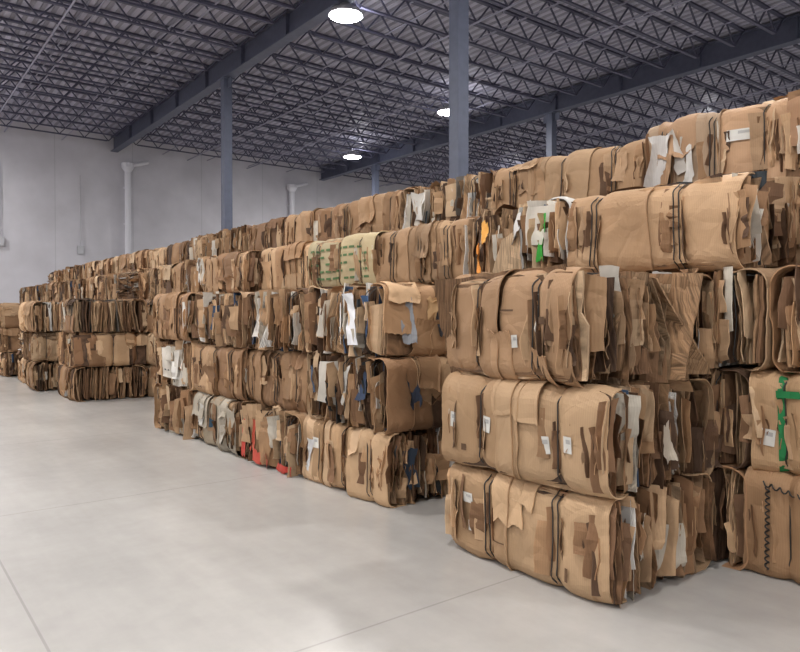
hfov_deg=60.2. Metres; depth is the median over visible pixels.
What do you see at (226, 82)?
steel column
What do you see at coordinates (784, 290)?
bale
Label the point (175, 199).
wall
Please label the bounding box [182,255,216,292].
bale
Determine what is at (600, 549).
bale
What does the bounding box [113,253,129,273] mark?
bale
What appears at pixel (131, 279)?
bale
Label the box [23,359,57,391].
bale
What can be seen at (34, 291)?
bale
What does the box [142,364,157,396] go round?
bale
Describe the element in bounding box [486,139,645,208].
bale
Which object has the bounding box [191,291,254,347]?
bale
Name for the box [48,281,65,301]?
bale
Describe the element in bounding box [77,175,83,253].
electrical box
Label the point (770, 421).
bale
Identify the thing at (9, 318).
bale
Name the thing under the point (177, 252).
bale
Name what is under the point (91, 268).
bale
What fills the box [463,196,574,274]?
bale
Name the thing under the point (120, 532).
floor
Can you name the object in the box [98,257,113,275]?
bale
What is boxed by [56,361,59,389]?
bale
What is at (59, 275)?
bale
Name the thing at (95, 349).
bale
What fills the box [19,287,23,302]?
bale
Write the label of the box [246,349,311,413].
bale
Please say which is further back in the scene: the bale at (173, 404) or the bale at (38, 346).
the bale at (38, 346)
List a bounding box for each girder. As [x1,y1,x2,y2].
[111,0,355,151]
[319,13,799,180]
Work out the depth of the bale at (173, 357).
10.84 m
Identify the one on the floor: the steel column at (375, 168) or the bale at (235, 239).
the steel column at (375, 168)
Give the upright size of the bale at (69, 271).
0.790 m
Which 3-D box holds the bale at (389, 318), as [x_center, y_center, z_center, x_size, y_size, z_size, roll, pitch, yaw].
[-0.113,-0.081,7.630,1.453,0.771,1.715,-1,1,-36]
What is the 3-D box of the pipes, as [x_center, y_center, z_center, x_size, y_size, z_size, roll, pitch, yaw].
[4.962,-8.460,18.258,21.660,0.200,48.800,-1,1,-38]
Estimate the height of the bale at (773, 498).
0.780 m
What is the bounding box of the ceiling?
[0,0,799,182]
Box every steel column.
[218,76,234,229]
[370,164,380,195]
[449,0,468,179]
[543,111,559,156]
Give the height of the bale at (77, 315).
0.769 m
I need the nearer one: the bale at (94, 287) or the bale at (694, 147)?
the bale at (694, 147)
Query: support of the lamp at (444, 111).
hanging from the roof
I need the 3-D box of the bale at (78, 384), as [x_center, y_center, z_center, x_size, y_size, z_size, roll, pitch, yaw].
[-6.846,1.233,15.891,1.797,0.773,1.696,-1,1,-37]
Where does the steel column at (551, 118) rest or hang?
on the floor
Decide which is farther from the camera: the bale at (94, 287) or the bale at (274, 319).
the bale at (94, 287)
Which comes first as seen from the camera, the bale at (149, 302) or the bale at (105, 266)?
the bale at (149, 302)
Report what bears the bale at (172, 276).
on the bale
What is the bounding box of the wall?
[0,119,430,302]
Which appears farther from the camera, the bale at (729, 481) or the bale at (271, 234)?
the bale at (271, 234)
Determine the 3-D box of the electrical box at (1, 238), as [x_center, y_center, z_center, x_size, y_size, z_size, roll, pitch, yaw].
[-18.136,-5.547,31.284,0.300,3.800,0.145,-1,1,-38]
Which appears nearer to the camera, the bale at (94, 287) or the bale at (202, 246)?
the bale at (202, 246)
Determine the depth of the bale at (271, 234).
13.25 m
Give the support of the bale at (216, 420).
on the floor
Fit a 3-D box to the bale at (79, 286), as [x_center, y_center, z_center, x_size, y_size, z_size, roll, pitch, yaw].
[-9.241,-1.088,21.367,1.488,0.772,1.746,-1,1,-42]
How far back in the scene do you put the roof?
24.77 m
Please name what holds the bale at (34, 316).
on the bale at (38, 346)
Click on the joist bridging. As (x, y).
(89, 1)
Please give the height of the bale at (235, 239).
0.781 m
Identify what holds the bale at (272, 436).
on the floor
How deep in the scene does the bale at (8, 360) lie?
20.82 m
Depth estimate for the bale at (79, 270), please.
25.07 m
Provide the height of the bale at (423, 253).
0.762 m
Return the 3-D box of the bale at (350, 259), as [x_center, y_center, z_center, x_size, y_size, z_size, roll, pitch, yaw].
[-0.323,-0.876,9.743,1.395,0.761,1.823,-1,1,-37]
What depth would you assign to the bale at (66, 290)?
22.31 m
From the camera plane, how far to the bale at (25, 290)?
27.30 m
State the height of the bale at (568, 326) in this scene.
0.842 m
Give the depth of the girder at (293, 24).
22.92 m
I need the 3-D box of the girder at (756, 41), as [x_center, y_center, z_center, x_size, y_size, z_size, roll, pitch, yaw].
[10.256,-8.822,22.359,0.340,0.740,48.960,-1,1,-38]
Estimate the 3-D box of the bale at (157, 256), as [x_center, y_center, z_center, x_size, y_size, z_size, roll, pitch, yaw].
[-6.030,-1.767,18.985,1.419,0.734,1.738,-1,1,-38]
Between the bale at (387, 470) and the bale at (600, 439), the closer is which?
the bale at (600, 439)
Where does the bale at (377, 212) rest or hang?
on the bale
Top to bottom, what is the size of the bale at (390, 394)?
0.769 m
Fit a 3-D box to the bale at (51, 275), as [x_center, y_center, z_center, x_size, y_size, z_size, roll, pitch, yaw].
[-14.026,-1.923,29.165,1.531,0.692,1.814,-1,1,-38]
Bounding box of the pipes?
[0,0,799,186]
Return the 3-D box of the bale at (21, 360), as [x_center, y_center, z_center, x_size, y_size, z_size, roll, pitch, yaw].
[-9.715,1.182,19.146,1.478,0.769,1.731,-1,1,-37]
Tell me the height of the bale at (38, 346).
0.765 m
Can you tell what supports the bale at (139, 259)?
on the bale
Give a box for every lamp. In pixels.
[328,2,362,22]
[343,148,361,158]
[437,101,448,115]
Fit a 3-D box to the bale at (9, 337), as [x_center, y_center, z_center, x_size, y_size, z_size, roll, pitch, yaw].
[-11.848,0.398,21.666,1.651,0.766,1.768,-1,1,-37]
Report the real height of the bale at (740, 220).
0.777 m
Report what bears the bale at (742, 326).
on the bale at (728, 383)
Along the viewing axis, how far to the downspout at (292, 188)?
39.99 m
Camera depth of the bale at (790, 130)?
5.78 m
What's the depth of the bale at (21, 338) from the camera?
18.91 m
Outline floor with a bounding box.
[0,374,799,651]
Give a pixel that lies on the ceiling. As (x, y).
(254, 7)
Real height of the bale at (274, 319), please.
0.767 m
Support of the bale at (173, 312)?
on the bale at (173, 357)
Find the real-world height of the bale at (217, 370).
0.752 m
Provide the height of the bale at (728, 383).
0.775 m
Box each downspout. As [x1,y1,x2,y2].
[121,160,148,253]
[287,182,307,214]
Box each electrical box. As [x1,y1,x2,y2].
[0,216,3,245]
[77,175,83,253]
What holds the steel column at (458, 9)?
on the floor
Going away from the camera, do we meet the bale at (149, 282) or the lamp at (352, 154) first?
the bale at (149, 282)
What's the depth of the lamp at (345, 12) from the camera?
17.83 m
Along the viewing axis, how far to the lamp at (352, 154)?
34.02 m
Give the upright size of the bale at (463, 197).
0.761 m
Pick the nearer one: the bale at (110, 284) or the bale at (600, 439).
the bale at (600, 439)
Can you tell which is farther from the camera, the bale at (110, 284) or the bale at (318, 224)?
the bale at (110, 284)
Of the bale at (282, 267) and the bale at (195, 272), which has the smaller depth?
the bale at (282, 267)
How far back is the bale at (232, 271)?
11.54 m
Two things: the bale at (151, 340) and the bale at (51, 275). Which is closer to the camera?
the bale at (151, 340)
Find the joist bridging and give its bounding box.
[4,0,799,186]
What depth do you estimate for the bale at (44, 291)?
24.52 m
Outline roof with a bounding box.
[0,0,799,187]
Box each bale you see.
[0,303,20,327]
[0,327,22,351]
[0,352,22,376]
[17,331,23,354]
[17,357,26,382]
[18,301,60,331]
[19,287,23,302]
[22,286,30,301]
[23,331,60,361]
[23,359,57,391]
[28,285,40,301]
[40,283,49,301]
[47,272,53,283]
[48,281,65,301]
[54,269,64,281]
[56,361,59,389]
[57,331,146,367]
[58,364,147,401]
[59,279,77,301]
[59,298,147,332]
[65,265,80,280]
[72,278,87,298]
[75,263,85,278]
[84,260,100,278]
[85,275,105,300]
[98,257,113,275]
[103,273,126,299]
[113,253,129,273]
[115,270,139,299]
[128,249,151,271]
[137,265,167,299]
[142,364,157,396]
[144,298,153,331]
[145,332,156,365]
[148,247,168,267]
[152,291,232,340]
[154,383,199,439]
[155,338,200,389]
[161,262,184,293]
[167,240,190,264]
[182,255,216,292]
[189,233,217,260]
[190,391,255,456]
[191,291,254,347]
[191,343,254,400]
[206,250,261,292]
[215,225,252,255]
[239,401,307,477]
[243,288,312,352]
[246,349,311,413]
[247,217,286,251]
[258,241,313,289]
[285,203,343,245]
[302,415,454,507]
[304,281,446,356]
[306,350,450,433]
[308,230,391,287]
[335,190,403,237]
[376,216,479,284]
[399,170,497,229]
[435,264,716,387]
[441,371,722,499]
[445,462,716,604]
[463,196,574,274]
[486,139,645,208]
[564,171,799,273]
[635,95,787,187]
[680,266,779,370]
[691,364,759,468]
[709,462,750,570]
[734,465,799,583]
[739,367,799,474]
[769,263,799,372]
[779,89,799,182]
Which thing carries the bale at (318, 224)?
on the bale

